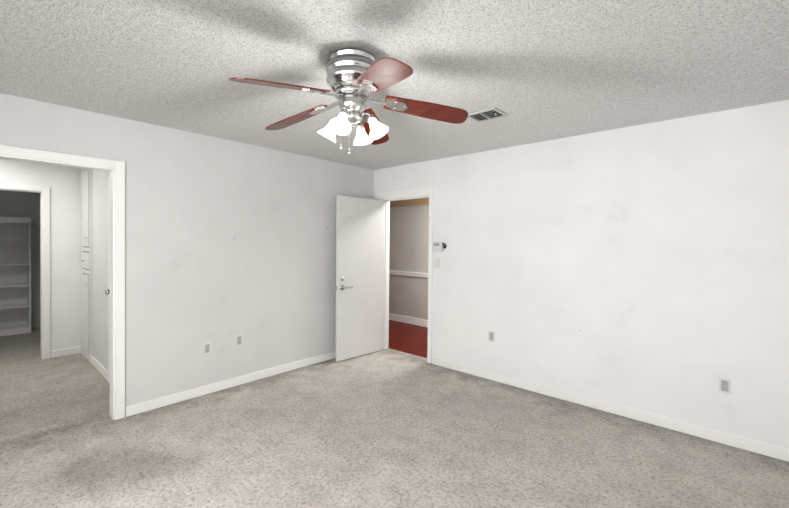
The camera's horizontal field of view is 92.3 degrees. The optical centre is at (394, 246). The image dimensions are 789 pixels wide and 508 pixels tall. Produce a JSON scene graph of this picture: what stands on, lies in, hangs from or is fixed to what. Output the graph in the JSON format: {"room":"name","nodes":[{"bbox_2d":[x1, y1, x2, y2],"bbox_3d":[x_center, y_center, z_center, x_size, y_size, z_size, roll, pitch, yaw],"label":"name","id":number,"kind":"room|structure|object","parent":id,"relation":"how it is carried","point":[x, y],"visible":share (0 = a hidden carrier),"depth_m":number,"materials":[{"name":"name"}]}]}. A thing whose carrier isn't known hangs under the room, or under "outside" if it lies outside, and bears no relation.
{"room":"empty bedroom","nodes":[
{"label":"empty bedroom","id":0,"kind":"room"},
{"bbox_2d":[0,190,39,328],"bbox_3d":[-6.226,0.112,5.816,0.120,2.440,1.550,1,1,42],"label":"wall","id":1,"kind":"structure","parent":0,"point":[19,204],"depth_m":6.13,"materials":[{"name":"grey paint"}]},
{"bbox_2d":[0,159,80,357],"bbox_3d":[-4.554,0.145,4.310,0.120,2.440,1.550,1,1,42],"label":"wall","id":2,"kind":"structure","parent":0,"point":[63,183],"depth_m":4.70,"materials":[{"name":"paint"}]},
{"bbox_2d":[0,182,49,358],"bbox_3d":[-4.539,0.321,4.331,0.156,2.089,0.878,1,1,42],"label":"door frame","id":3,"kind":"structure","parent":2,"relation":"attached to","point":[44,191],"depth_m":4.57,"materials":[{"name":"white wood"}]},
{"bbox_2d":[51,346,80,357],"bbox_3d":[-4.103,1.322,4.737,0.014,0.085,0.291,1,1,42],"label":"baseboard","id":4,"kind":"structure","parent":2,"relation":"attached to","point":[75,350],"depth_m":4.73,"materials":[{"name":"white wood"}]},
{"bbox_2d":[92,170,109,370],"bbox_3d":[-3.830,0.143,5.017,4.750,2.440,0.470,1,1,42],"label":"wall","id":5,"kind":"structure","parent":0,"point":[99,265],"depth_m":4.17,"materials":[{"name":"paint"}]},
{"bbox_2d":[91,356,107,380],"bbox_3d":[-3.241,1.336,4.166,0.850,0.085,0.014,1,1,42],"label":"baseboard","id":6,"kind":"structure","parent":5,"relation":"attached to","point":[99,367],"depth_m":4.15,"materials":[{"name":"white wood"}]},
{"bbox_2d":[108,176,109,382],"bbox_3d":[-2.561,0.347,3.628,0.838,2.089,0.140,1,1,42],"label":"door frame","id":7,"kind":"structure","parent":5,"relation":"attached to","point":[109,279],"depth_m":3.83,"materials":[{"name":"white wood"}]},
{"bbox_2d":[0,93,373,416],"bbox_3d":[-1.924,0.178,3.495,0.120,2.440,4.740,1,1,42],"label":"wall","id":8,"kind":"structure","parent":0,"point":[198,275],"depth_m":3.60,"materials":[{"name":"paint"}]},
{"bbox_2d":[0,145,124,419],"bbox_3d":[-2.573,0.357,2.779,0.156,2.089,0.963,1,1,42],"label":"door frame","id":9,"kind":"structure","parent":8,"relation":"attached to","point":[115,169],"depth_m":3.05,"materials":[{"name":"white wood"}]},
{"bbox_2d":[203,342,210,355],"bbox_3d":[-1.773,0.969,3.584,0.008,0.114,0.070,1,1,42],"label":"outlet","id":10,"kind":"object","parent":8,"relation":"attached to","point":[206,348],"visible":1,"depth_m":3.58,"materials":[{"name":"white plastic"}]},
{"bbox_2d":[126,351,334,416],"bbox_3d":[-1.246,1.354,4.161,0.030,0.085,2.850,1,1,42],"label":"baseboard","id":11,"kind":"structure","parent":8,"relation":"attached to","point":[152,404],"depth_m":3.67,"materials":[{"name":"white wood"}]},
{"bbox_2d":[236,334,242,346],"bbox_3d":[-1.564,0.948,3.815,0.008,0.114,0.070,1,1,42],"label":"outlet","id":12,"kind":"object","parent":8,"relation":"attached to","point":[239,340],"visible":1,"depth_m":3.81,"materials":[{"name":"white plastic"}]},
{"bbox_2d":[0,328,788,507],"bbox_3d":[-2.081,1.425,3.722,9.120,0.060,4.860,1,1,42],"label":"floor carpet","id":13,"kind":"object","parent":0,"point":[388,428],"depth_m":2.67,"materials":[{"name":"beige carpet"}]},
{"bbox_2d":[0,216,30,335],"bbox_3d":[-5.954,0.445,5.755,0.365,1.780,0.600,1,1,42],"label":"shelf unit","id":14,"kind":"object","parent":13,"relation":"on","point":[15,275],"visible":1,"depth_m":5.93,"materials":[{"name":"white laminate"}]},
{"bbox_2d":[81,168,91,362],"bbox_3d":[-3.751,0.188,4.654,0.585,2.360,0.155,1,1,42],"label":"linen cabinet","id":15,"kind":"object","parent":13,"relation":"on","point":[86,263],"visible":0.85,"depth_m":4.56,"materials":[{"name":"paint"}]},
{"bbox_2d":[0,0,788,169],"bbox_3d":[-1.556,-1.088,4.249,9.120,0.080,6.360,1,1,42],"label":"ceiling","id":16,"kind":"structure","parent":0,"point":[540,70],"depth_m":2.07,"materials":[{"name":"white paint"}]},
{"bbox_2d":[229,48,467,154],"bbox_3d":[-0.262,-0.745,2.029,1.213,0.528,1.195,1,1,42],"label":"fan","id":17,"kind":"object","parent":16,"relation":"hanging from","point":[356,78],"visible":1,"depth_m":1.97,"materials":[{"name":"cherry wood"},{"name":"polished chrome"},{"name":"frosted glass"}]},
{"bbox_2d":[468,107,507,122],"bbox_3d":[0.705,-0.998,2.905,0.250,0.026,0.210,1,1,42],"label":"ceiling vent","id":18,"kind":"object","parent":16,"relation":"in","point":[487,114],"visible":0.94,"depth_m":2.89,"materials":[{"name":"white metal"}]},
{"bbox_2d":[388,320,427,357],"bbox_3d":[0.650,1.425,5.542,4.440,0.064,1.500,1,1,42],"label":"floor","id":19,"kind":"structure","parent":0,"point":[408,338],"depth_m":5.70,"materials":[{"name":"red wood"}]},
{"bbox_2d":[389,204,428,319],"bbox_3d":[1.123,0.174,6.040,4.440,2.440,0.120,1,1,42],"label":"wall","id":20,"kind":"structure","parent":0,"point":[409,244],"depth_m":6.73,"materials":[{"name":"beige paint"}]},
{"bbox_2d":[389,313,427,326],"bbox_3d":[1.067,1.330,6.003,4.200,0.121,0.016,1,1,42],"label":"baseboard","id":21,"kind":"structure","parent":20,"relation":"attached to","point":[410,320],"depth_m":6.72,"materials":[{"name":"white wood"}]},
{"bbox_2d":[389,270,427,276],"bbox_3d":[1.070,0.505,5.988,4.200,0.070,0.030,1,1,42],"label":"trim","id":22,"kind":"structure","parent":20,"relation":"attached to","point":[416,274],"depth_m":6.71,"materials":[{"name":"white wood"}]},
{"bbox_2d":[390,198,428,206],"bbox_3d":[1.082,-0.875,5.971,4.200,0.340,0.030,1,1,42],"label":"trim","id":23,"kind":"structure","parent":20,"relation":"attached to","point":[411,202],"depth_m":6.69,"materials":[{"name":"beige wood"}]},
{"bbox_2d":[374,100,788,448],"bbox_3d":[1.281,0.202,3.878,4.370,2.440,0.120,1,1,42],"label":"wall","id":24,"kind":"structure","parent":0,"point":[650,261],"depth_m":3.16,"materials":[{"name":"paint"}]},
{"bbox_2d":[335,195,383,361],"bbox_3d":[-0.437,0.386,4.816,0.151,1.995,0.760,1,1,42],"label":"bedroom door","id":25,"kind":"structure","parent":24,"relation":"in","point":[359,269],"depth_m":4.76,"materials":[{"name":"paint"}]},
{"bbox_2d":[376,186,432,362],"bbox_3d":[0.140,0.335,4.907,0.962,2.129,0.156,1,1,42],"label":"door frame","id":26,"kind":"structure","parent":24,"relation":"attached to","point":[407,193],"depth_m":4.88,"materials":[{"name":"white wood"}]},
{"bbox_2d":[434,258,439,267],"bbox_3d":[0.500,0.198,4.490,0.070,0.114,0.014,1,1,42],"label":"light switch","id":27,"kind":"object","parent":24,"relation":"attached to","point":[436,262],"visible":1,"depth_m":4.49,"materials":[{"name":"white plastic"}]},
{"bbox_2d":[433,242,445,251],"bbox_3d":[0.530,0.004,4.451,0.184,0.116,0.031,1,1,42],"label":"keypad","id":28,"kind":"object","parent":24,"relation":"attached to","point":[438,246],"visible":1,"depth_m":4.44,"materials":[{"name":"white plastic"}]},
{"bbox_2d":[488,331,494,341],"bbox_3d":[1.030,0.956,4.021,0.070,0.114,0.008,1,1,42],"label":"outlet","id":29,"kind":"object","parent":24,"relation":"attached to","point":[491,336],"visible":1,"depth_m":4.02,"materials":[{"name":"white plastic"}]},
{"bbox_2d":[432,357,788,461],"bbox_3d":[1.596,1.387,3.508,3.092,0.085,0.014,1,1,42],"label":"baseboard","id":30,"kind":"structure","parent":24,"relation":"attached to","point":[766,449],"depth_m":3.14,"materials":[{"name":"white wood"}]},
{"bbox_2d":[718,377,730,394],"bbox_3d":[2.417,1.020,2.772,0.070,0.114,0.008,1,1,42],"label":"outlet","id":31,"kind":"object","parent":24,"relation":"attached to","point":[724,385],"visible":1,"depth_m":2.77,"materials":[{"name":"white plastic"}]}
]}

